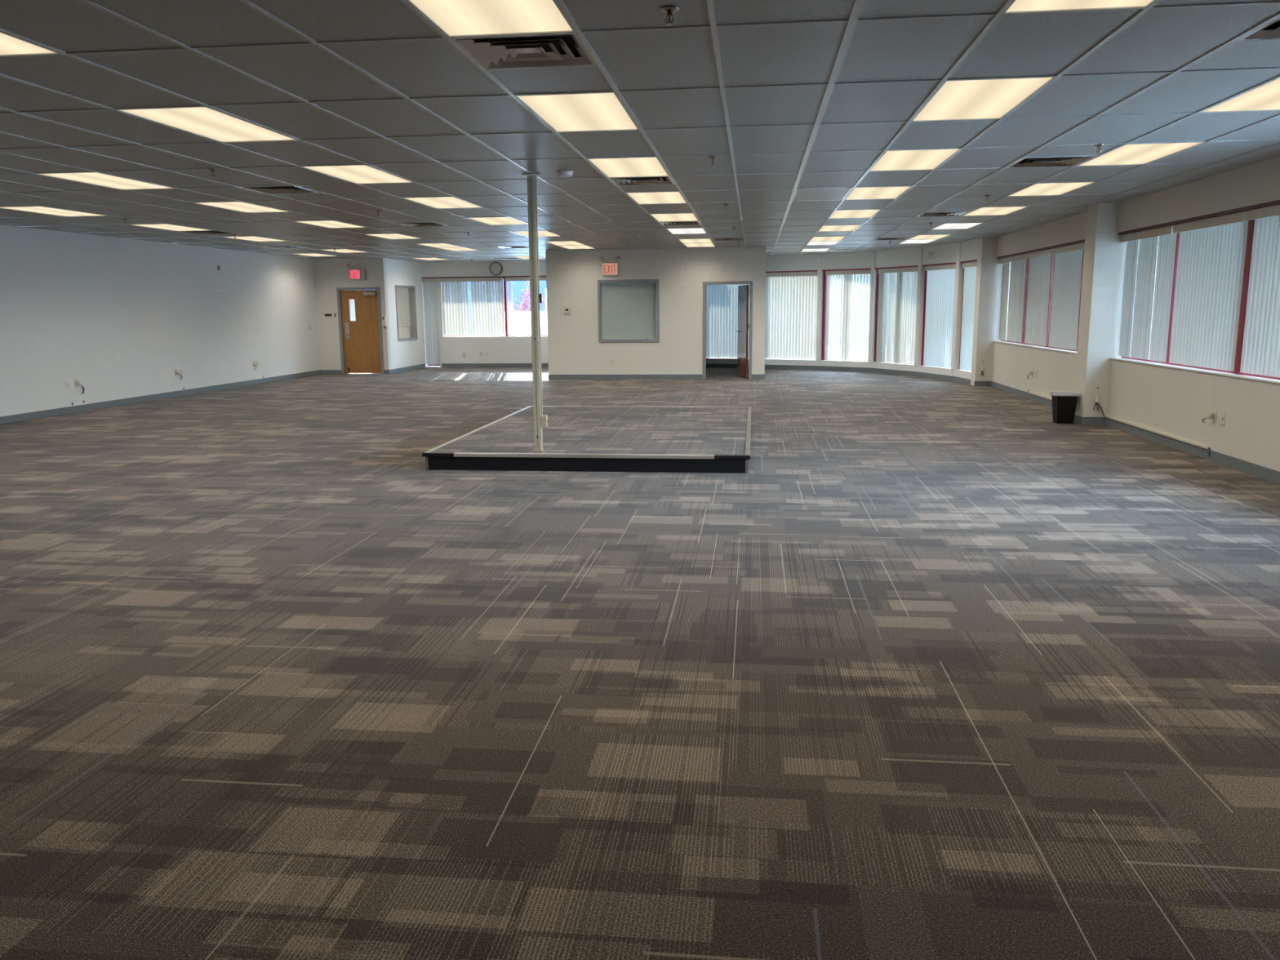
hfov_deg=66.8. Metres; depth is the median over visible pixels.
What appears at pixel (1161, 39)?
ceiling
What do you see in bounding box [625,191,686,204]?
ceiling light
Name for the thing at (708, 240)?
ceiling light
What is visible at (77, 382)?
outlet
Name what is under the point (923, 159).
ceiling light
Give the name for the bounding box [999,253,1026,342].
vertical blind
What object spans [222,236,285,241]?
ceiling light
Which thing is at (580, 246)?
ceiling light
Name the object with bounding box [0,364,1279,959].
floor
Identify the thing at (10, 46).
ceiling light
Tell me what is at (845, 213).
ceiling light
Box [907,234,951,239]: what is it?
ceiling light
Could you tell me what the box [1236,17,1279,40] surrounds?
ceiling vent
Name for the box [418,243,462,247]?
ceiling light
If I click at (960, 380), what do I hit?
baseboard
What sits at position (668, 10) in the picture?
sprinkler head
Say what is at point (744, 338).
door
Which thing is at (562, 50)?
ceiling vent
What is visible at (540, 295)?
switch
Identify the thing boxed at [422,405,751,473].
platform
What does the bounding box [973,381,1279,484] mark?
baseboard
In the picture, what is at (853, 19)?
grid
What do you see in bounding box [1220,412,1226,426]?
wall plate
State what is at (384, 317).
wall phone
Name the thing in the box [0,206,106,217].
ceiling light
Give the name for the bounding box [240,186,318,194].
ceiling vent
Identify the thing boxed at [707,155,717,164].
sprinkler head
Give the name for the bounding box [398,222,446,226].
ceiling vent
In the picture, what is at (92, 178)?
ceiling light
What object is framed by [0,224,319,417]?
wall
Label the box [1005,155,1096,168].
ceiling vent
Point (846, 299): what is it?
vertical blind
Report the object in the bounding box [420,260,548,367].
wall
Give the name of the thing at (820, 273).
trim
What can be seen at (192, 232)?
ceiling vent
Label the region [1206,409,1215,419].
wall plate
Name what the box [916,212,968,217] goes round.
ceiling vent
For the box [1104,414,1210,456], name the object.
cable raceway
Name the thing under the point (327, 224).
ceiling light
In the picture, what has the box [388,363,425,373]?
baseboard
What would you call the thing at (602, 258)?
lamp
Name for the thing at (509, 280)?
vertical blind
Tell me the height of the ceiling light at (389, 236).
0.089 m
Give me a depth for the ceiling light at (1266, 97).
5.96 m
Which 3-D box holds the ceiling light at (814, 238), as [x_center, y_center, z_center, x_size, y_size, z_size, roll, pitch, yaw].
[3.431,-4.461,17.769,0.586,0.089,1.203,1,10,7]
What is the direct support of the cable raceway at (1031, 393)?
attached to the wall at (1173, 402)
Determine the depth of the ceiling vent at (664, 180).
9.49 m
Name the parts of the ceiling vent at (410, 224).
plate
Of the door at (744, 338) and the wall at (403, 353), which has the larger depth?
the wall at (403, 353)
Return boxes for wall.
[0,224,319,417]
[312,257,391,369]
[347,287,409,324]
[385,257,428,368]
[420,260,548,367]
[545,247,766,374]
[706,238,977,379]
[991,156,1279,471]
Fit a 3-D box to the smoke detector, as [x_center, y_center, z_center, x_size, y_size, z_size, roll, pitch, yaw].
[-0.671,-2.745,8.710,0.150,0.048,0.150,1,10,7]
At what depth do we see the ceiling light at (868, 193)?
10.62 m
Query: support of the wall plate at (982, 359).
attached to the wall at (942, 253)
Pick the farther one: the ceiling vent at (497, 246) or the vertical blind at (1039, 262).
the ceiling vent at (497, 246)
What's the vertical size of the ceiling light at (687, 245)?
0.089 m
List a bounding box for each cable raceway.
[1027,390,1052,399]
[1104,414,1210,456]
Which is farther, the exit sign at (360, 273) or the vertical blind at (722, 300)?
the vertical blind at (722, 300)
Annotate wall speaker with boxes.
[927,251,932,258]
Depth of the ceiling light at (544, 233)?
16.17 m
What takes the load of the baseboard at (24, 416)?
attached to the wall at (117, 317)
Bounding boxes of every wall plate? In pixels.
[64,381,70,389]
[980,357,985,364]
[1093,382,1101,393]
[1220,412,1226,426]
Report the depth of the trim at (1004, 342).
15.24 m
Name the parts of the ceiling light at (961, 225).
frame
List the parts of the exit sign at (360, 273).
panel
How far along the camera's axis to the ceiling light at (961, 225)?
15.25 m
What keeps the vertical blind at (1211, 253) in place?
attached to the window at (1251, 223)
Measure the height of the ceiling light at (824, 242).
0.089 m
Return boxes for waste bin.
[1049,391,1080,423]
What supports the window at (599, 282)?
in the wall at (574, 347)
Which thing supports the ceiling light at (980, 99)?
attached to the ceiling
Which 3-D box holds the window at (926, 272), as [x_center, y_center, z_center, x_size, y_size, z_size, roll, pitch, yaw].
[6.268,-3.377,20.010,0.256,2.130,1.592,-3,10,-14]
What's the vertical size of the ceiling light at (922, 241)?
0.089 m
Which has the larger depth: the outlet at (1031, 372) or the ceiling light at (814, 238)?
the ceiling light at (814, 238)
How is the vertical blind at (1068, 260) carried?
attached to the window at (1083, 240)
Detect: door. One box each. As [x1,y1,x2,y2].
[336,287,384,373]
[702,280,752,378]
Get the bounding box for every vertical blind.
[421,278,439,364]
[440,277,504,335]
[505,276,546,334]
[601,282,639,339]
[706,284,749,358]
[764,271,817,359]
[824,269,871,360]
[875,266,918,364]
[923,263,955,368]
[959,261,977,370]
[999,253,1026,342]
[1024,248,1051,346]
[1048,243,1083,350]
[1080,242,1084,249]
[1119,225,1177,362]
[1168,211,1248,371]
[1240,204,1279,377]
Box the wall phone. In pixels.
[382,315,386,326]
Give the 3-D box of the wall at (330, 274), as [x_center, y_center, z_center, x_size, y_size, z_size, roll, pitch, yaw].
[-6.972,-3.916,23.213,1.920,2.739,0.160,1,10,7]
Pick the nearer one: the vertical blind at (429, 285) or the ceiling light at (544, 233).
the ceiling light at (544, 233)
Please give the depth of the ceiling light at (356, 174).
8.78 m
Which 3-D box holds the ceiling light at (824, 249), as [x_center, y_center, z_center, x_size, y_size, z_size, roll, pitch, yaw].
[3.852,-5.101,21.346,0.586,0.089,1.203,1,10,7]
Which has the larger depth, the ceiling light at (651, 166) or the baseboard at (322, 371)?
the baseboard at (322, 371)
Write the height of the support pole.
2.554 m
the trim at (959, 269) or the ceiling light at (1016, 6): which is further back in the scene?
the trim at (959, 269)
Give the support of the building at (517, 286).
on the ground
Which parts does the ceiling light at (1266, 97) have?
frame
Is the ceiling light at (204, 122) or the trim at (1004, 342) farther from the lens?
the trim at (1004, 342)
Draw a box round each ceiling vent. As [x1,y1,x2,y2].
[178,231,231,234]
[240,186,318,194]
[263,245,302,248]
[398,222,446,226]
[450,33,596,69]
[493,257,518,259]
[497,246,528,248]
[608,176,674,185]
[658,221,700,225]
[711,238,743,240]
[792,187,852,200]
[875,237,910,239]
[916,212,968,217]
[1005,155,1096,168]
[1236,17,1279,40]
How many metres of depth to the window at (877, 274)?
22.06 m
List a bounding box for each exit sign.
[346,263,366,279]
[600,256,620,275]
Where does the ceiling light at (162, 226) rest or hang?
attached to the ceiling
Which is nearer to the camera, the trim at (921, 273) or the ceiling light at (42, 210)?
the ceiling light at (42, 210)
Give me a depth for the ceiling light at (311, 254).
21.52 m
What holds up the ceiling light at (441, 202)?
attached to the ceiling
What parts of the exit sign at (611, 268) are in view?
panel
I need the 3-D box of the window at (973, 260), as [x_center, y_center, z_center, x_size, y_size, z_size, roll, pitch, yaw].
[6.452,-3.153,18.740,0.256,2.130,1.252,-1,10,-2]
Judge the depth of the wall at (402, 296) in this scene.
25.66 m
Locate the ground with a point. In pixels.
(851, 345)
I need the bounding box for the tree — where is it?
[491,280,546,311]
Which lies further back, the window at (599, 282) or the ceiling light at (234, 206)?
the window at (599, 282)
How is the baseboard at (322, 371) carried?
attached to the wall at (330, 274)
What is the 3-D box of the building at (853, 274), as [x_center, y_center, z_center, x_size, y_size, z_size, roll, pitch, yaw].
[15.227,-8.629,43.706,22.600,4.700,9.600,1,10,7]
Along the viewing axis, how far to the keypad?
23.16 m
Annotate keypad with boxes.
[324,313,333,318]
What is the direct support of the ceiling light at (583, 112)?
attached to the ceiling
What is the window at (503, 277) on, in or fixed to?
in the wall at (500, 349)
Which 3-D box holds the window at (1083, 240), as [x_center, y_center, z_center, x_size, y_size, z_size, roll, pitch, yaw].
[6.355,-2.837,15.132,0.260,1.527,5.650,1,10,7]
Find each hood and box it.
[1093,395,1098,402]
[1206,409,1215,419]
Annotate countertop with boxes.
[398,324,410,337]
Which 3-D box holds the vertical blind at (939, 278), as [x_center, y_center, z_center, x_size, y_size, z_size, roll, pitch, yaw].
[6.223,-3.370,19.964,0.094,2.069,1.374,-3,10,-14]
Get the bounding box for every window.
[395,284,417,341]
[422,276,439,365]
[437,275,547,336]
[597,279,659,342]
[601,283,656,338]
[712,357,737,358]
[765,270,817,359]
[821,268,871,361]
[874,265,918,364]
[920,262,955,368]
[958,259,977,369]
[996,239,1084,351]
[1118,200,1279,380]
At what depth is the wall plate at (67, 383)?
14.79 m
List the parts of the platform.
corner post, panel, corner post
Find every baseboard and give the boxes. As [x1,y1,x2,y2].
[0,369,320,424]
[320,369,389,373]
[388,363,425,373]
[441,363,764,379]
[706,363,970,384]
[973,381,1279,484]
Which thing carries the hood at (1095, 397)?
attached to the outlet at (1095, 396)
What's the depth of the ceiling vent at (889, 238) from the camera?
18.06 m
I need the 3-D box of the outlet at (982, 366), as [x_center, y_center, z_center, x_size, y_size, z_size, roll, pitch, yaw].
[6.399,-2.053,18.138,0.069,0.194,0.077,-10,14,-43]
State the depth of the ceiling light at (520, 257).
23.37 m
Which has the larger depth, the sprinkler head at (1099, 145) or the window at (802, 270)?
the window at (802, 270)
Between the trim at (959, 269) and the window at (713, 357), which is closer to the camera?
the trim at (959, 269)
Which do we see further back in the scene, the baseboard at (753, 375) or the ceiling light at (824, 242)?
the baseboard at (753, 375)
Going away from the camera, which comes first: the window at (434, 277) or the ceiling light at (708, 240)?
the ceiling light at (708, 240)
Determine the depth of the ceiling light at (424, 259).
23.73 m
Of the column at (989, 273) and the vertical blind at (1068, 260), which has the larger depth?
the column at (989, 273)
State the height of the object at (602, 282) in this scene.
2.069 m
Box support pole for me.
[521,173,547,451]
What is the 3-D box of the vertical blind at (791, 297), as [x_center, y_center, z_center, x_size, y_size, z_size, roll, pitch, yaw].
[3.689,-3.968,23.458,1.496,2.069,0.085,6,12,31]
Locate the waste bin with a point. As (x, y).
(1064, 402)
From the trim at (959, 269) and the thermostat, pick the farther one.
the thermostat
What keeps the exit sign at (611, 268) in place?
attached to the wall at (574, 347)
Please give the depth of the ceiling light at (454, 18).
4.08 m
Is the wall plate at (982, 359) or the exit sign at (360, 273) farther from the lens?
the exit sign at (360, 273)
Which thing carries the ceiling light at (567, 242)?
attached to the ceiling
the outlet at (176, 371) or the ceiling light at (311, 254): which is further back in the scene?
the ceiling light at (311, 254)
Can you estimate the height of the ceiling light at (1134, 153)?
0.089 m
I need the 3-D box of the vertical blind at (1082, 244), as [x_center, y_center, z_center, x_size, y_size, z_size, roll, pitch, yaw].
[6.062,-2.440,12.922,0.115,1.470,1.093,1,10,7]
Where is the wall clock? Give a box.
[489,262,502,275]
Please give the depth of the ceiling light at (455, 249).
19.89 m
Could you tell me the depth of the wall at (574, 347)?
20.59 m
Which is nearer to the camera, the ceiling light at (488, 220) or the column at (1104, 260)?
the column at (1104, 260)
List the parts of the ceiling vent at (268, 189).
plate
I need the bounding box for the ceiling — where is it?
[0,0,1279,262]
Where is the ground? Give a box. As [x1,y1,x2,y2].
[830,345,948,360]
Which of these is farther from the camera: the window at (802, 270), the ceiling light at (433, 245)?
the window at (802, 270)
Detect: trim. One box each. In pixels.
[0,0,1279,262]
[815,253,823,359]
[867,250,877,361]
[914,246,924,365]
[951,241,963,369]
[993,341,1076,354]
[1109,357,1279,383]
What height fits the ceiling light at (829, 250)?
0.061 m
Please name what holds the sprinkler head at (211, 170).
attached to the ceiling
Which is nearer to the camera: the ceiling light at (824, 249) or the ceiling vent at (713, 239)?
the ceiling vent at (713, 239)
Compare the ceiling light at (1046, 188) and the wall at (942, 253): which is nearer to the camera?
the ceiling light at (1046, 188)
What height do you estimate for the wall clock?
0.336 m
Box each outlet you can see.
[74,379,84,394]
[174,368,182,379]
[979,364,984,375]
[1026,368,1033,378]
[1092,393,1104,415]
[1201,408,1217,422]
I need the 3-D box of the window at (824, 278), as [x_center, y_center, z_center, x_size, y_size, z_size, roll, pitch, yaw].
[4.899,-3.837,22.664,1.516,2.130,0.256,8,13,40]
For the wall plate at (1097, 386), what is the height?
0.130 m
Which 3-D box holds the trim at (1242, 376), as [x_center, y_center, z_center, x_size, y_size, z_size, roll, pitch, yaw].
[5.514,-0.872,8.501,0.142,0.012,7.400,1,10,7]
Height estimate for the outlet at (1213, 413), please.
0.141 m
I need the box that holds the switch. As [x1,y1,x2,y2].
[539,293,542,302]
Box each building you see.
[447,279,546,335]
[827,274,951,346]
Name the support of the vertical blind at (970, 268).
attached to the window at (973, 260)
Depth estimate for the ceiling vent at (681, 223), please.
14.27 m
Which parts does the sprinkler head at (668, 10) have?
frame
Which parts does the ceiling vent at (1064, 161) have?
plate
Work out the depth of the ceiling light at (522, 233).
15.79 m
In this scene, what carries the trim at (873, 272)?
attached to the wall at (942, 253)
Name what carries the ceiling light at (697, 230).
attached to the ceiling
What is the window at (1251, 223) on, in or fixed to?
in the wall at (1173, 402)
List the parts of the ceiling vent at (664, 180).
plate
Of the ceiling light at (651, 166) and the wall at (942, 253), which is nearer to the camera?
the ceiling light at (651, 166)
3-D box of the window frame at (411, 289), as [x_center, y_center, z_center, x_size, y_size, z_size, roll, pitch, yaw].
[-5.934,-4.198,24.370,0.170,1.350,1.380,1,10,7]
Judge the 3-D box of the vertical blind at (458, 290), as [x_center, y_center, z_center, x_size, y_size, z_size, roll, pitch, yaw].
[-4.394,-4.551,25.455,1.663,1.474,0.109,1,10,7]
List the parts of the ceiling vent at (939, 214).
plate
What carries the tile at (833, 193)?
in the ceiling
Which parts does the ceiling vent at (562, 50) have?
plate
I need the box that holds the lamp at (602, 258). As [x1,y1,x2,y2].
[600,256,604,262]
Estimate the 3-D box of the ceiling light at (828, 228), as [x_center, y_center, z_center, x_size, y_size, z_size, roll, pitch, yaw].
[3.150,-4.034,15.385,0.586,0.089,1.203,1,10,7]
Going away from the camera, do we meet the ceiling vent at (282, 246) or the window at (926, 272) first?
the ceiling vent at (282, 246)
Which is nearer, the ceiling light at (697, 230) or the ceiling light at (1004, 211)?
the ceiling light at (1004, 211)
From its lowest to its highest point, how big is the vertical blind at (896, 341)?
2.069 m
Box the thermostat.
[563,306,571,314]
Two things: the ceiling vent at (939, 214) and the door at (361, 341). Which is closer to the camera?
the ceiling vent at (939, 214)
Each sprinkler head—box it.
[207,168,217,177]
[659,5,679,26]
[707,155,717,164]
[1093,143,1105,153]
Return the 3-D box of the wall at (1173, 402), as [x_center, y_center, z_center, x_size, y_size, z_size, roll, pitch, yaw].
[5.409,-1.130,6.907,0.330,2.739,22.550,1,10,7]
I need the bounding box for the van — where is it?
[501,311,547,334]
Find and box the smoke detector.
[556,170,573,177]
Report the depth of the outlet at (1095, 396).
12.21 m
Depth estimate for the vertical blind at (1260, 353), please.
8.68 m
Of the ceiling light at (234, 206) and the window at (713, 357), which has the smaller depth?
the ceiling light at (234, 206)
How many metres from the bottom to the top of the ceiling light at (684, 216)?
0.089 m
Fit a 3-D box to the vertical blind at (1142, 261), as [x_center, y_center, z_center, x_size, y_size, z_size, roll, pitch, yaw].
[5.868,-2.145,11.275,0.115,1.470,1.485,1,10,7]
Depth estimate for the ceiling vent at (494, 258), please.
23.68 m
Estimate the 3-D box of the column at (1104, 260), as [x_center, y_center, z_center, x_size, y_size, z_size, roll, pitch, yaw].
[5.920,-2.076,12.226,0.600,2.729,0.400,1,10,7]
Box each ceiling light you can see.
[0,31,59,56]
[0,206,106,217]
[37,172,173,190]
[115,106,297,142]
[128,223,211,231]
[192,201,289,213]
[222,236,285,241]
[293,253,335,256]
[294,220,365,228]
[301,164,413,184]
[322,248,364,253]
[365,233,422,239]
[403,196,483,208]
[406,0,575,37]
[413,257,449,260]
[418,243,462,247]
[435,247,478,251]
[467,217,528,225]
[511,256,545,258]
[513,231,528,236]
[515,92,639,132]
[537,231,559,236]
[545,240,584,245]
[558,244,595,248]
[587,156,669,177]
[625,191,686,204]
[649,213,698,222]
[666,227,706,234]
[678,238,712,243]
[683,243,715,247]
[800,248,830,252]
[806,240,839,245]
[809,236,844,241]
[817,225,860,231]
[827,249,854,251]
[829,209,880,218]
[844,186,911,199]
[869,148,960,171]
[898,239,937,244]
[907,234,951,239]
[911,76,1054,121]
[932,222,982,229]
[962,206,1026,216]
[1003,0,1155,13]
[1007,182,1093,196]
[1077,142,1204,166]
[1200,78,1279,112]
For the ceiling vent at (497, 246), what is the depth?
19.47 m
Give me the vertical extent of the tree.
2.920 m
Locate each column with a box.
[970,236,1010,386]
[1074,202,1138,417]

